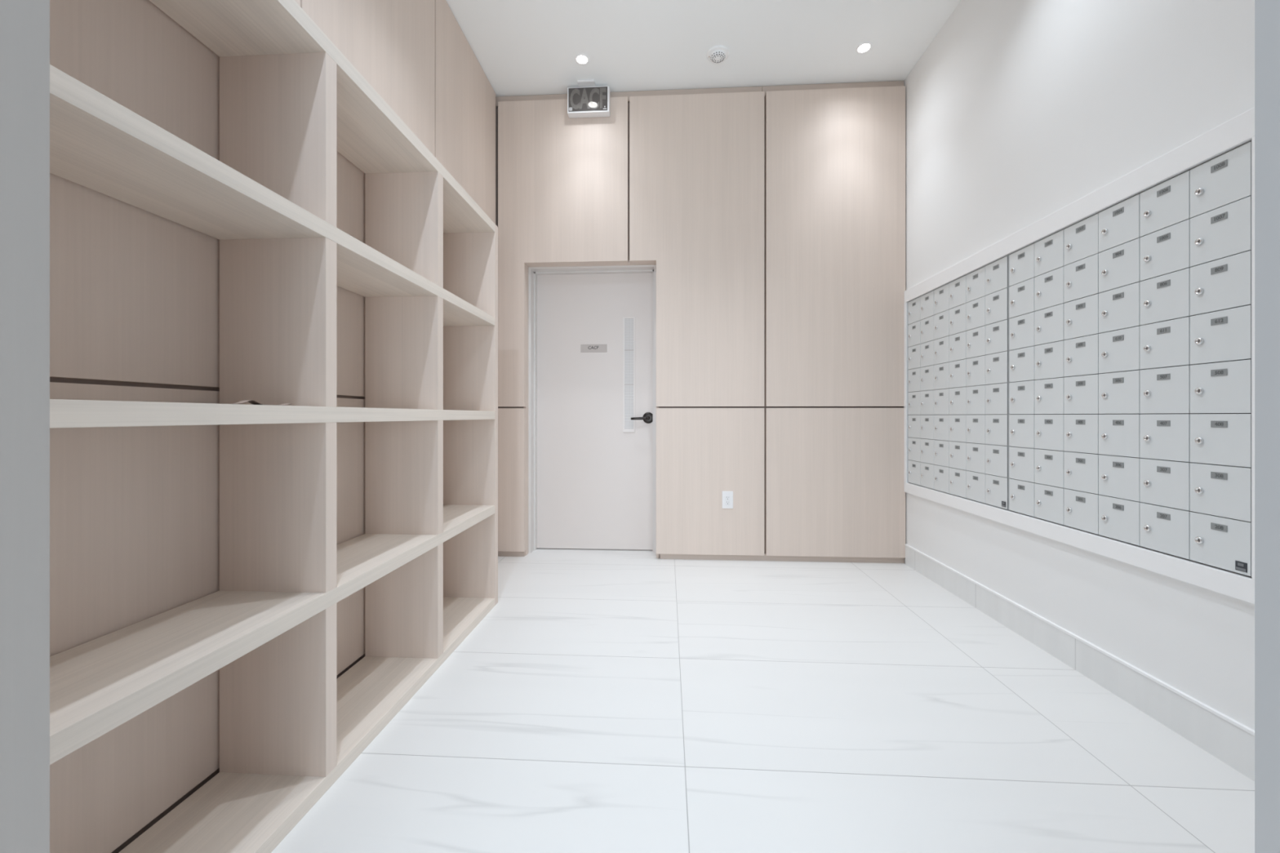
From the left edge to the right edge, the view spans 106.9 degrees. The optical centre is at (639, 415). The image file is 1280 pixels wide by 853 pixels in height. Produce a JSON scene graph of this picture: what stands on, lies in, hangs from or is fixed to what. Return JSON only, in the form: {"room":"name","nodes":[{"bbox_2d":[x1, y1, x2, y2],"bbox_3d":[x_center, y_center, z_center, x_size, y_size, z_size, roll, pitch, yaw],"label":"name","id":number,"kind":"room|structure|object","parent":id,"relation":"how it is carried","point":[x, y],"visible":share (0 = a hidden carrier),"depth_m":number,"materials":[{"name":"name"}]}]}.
{"room":"mail room","nodes":[
{"label":"mail room","id":0,"kind":"room"},
{"bbox_2d":[0,0,49,852],"bbox_3d":[-0.620,-0.642,0.376,0.020,3.284,0.220,0,0,3],"label":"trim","id":1,"kind":"structure","parent":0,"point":[24,24],"depth_m":0.47,"materials":[{"name":"grey paint"}]},
{"bbox_2d":[49,0,495,852],"bbox_3d":[-1.202,-0.642,1.844,0.188,3.285,3.144,0,0,3],"label":"wall","id":2,"kind":"structure","parent":0,"point":[135,291],"depth_m":1.12,"materials":[{"name":"laminate"}]},
{"bbox_2d":[495,80,905,563],"bbox_3d":[0.400,-0.642,3.482,3.200,3.285,0.402,0,0,3],"label":"wall","id":3,"kind":"structure","parent":0,"point":[771,220],"depth_m":3.26,"materials":[{"name":"laminate"}]},
{"bbox_2d":[528,265,656,555],"bbox_3d":[-0.333,-0.041,3.512,0.948,2.081,0.175,0,0,3],"label":"door","id":4,"kind":"structure","parent":3,"relation":"in","point":[592,330],"depth_m":3.54,"materials":[{"name":"grey paint"}]},
{"bbox_2d":[722,491,733,508],"bbox_3d":[0.603,0.578,3.264,0.075,0.119,0.009,0,0,3],"label":"power outlet","id":5,"kind":"object","parent":3,"relation":"attached to","point":[727,496],"visible":1,"depth_m":3.26,"materials":[{"name":"white plastic"}]},
{"bbox_2d":[724,500,729,505],"bbox_3d":[0.602,0.596,3.262,0.033,0.031,0.002,0,0,3],"label":"socket","id":6,"kind":"object","parent":5,"relation":"attached to","point":[726,502],"depth_m":3.26,"materials":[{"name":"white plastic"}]},
{"bbox_2d":[724,495,729,500],"bbox_3d":[0.602,0.563,3.262,0.033,0.031,0.002,0,0,3],"label":"socket","id":7,"kind":"object","parent":5,"relation":"attached to","point":[726,497],"depth_m":3.26,"materials":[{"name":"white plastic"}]},
{"bbox_2d":[445,0,960,96],"bbox_3d":[0.021,-2.335,0.359,5.200,0.100,6.720,0,0,3],"label":"ceiling","id":8,"kind":"structure","parent":0,"point":[522,47],"depth_m":2.88,"materials":[{"name":"white paint"}]},
{"bbox_2d":[573,53,589,65],"bbox_3d":[-0.371,-2.283,3.040,0.099,0.004,0.099,0,0,3],"label":"recessed light","id":9,"kind":"object","parent":8,"relation":"in","point":[582,59],"visible":1,"depth_m":3.04,"materials":[{"name":"white"}]},
{"bbox_2d":[567,79,610,118],"bbox_3d":[-0.356,-2.186,3.274,0.292,0.197,0.104,0,0,3],"label":"hanging sign","id":10,"kind":"object","parent":8,"relation":"hanging from","point":[587,100],"visible":1,"depth_m":3.26,"materials":[{"name":"plastic"}]},
{"bbox_2d":[706,44,728,62],"bbox_3d":[0.492,-2.269,2.995,0.138,0.031,0.138,0,0,3],"label":"smoke detector","id":11,"kind":"object","parent":8,"relation":"attached to","point":[719,53],"visible":1,"depth_m":2.97,"materials":[{"name":"white plastic"}]},
{"bbox_2d":[855,41,872,53],"bbox_3d":[1.390,-2.283,2.945,0.099,0.004,0.099,0,0,3],"label":"recessed light","id":12,"kind":"object","parent":8,"relation":"in","point":[864,47],"visible":1,"depth_m":2.94,"materials":[{"name":"white"}]},
{"bbox_2d":[271,548,1254,852],"bbox_3d":[0.021,1.050,0.359,5.200,0.100,6.720,0,0,3],"label":"floor","id":13,"kind":"structure","parent":0,"point":[606,700],"depth_m":1.47,"materials":[{"name":"tile"}]},
{"bbox_2d":[49,0,497,852],"bbox_3d":[-0.964,-0.006,1.600,0.299,2.011,1.905,0,0,3],"label":"shelving unit","id":14,"kind":"object","parent":13,"relation":"on","point":[425,269],"visible":0.91,"depth_m":1.27,"materials":[{"name":"laminate"}]},
{"bbox_2d":[231,400,291,405],"bbox_3d":[-0.860,-0.029,1.081,0.030,0.010,0.155,0,0,0],"label":"scrap","id":15,"kind":"object","parent":14,"relation":"on","point":[254,402],"visible":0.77,"depth_m":1.05,"materials":[{"name":"beige paper"}]},
{"bbox_2d":[903,0,1254,730],"bbox_3d":[1.815,-0.642,1.849,0.188,3.285,3.500,0,0,3],"label":"wall","id":16,"kind":"structure","parent":0,"point":[1017,112],"depth_m":1.90,"materials":[{"name":"white paint"}]},
{"bbox_2d":[907,255,1009,511],"bbox_3d":[1.761,-0.157,2.703,0.017,1.206,0.934,0,0,3],"label":"mailboxes","id":17,"kind":"object","parent":16,"relation":"attached to","point":[957,331],"visible":1,"depth_m":2.58,"materials":[{"name":"silver metal"}]},
{"bbox_2d":[904,106,1254,604],"bbox_3d":[1.733,-0.164,2.212,0.018,1.354,1.979,0,0,3],"label":"trim","id":18,"kind":"structure","parent":16,"relation":"attached to","point":[1238,131],"depth_m":1.69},
{"bbox_2d":[905,543,1254,781],"bbox_3d":[1.713,0.938,1.781,0.010,0.124,2.853,0,0,3],"label":"baseboard","id":19,"kind":"structure","parent":16,"relation":"attached to","point":[1229,744],"depth_m":1.71,"materials":[{"name":"tile"}]},
{"bbox_2d":[1008,140,1252,577],"bbox_3d":[1.708,-0.157,1.768,0.017,1.206,0.936,0,0,3],"label":"mailboxes","id":20,"kind":"object","parent":16,"relation":"attached to","point":[1130,323],"visible":1,"depth_m":1.59,"materials":[{"name":"silver metal"}]},
{"bbox_2d":[1254,0,1279,852],"bbox_3d":[0.220,-0.642,0.333,3.200,3.285,0.210,0,0,3],"label":"wall","id":21,"kind":"structure","parent":0,"point":[1267,12],"depth_m":0.41,"materials":[{"name":"grey paint"}]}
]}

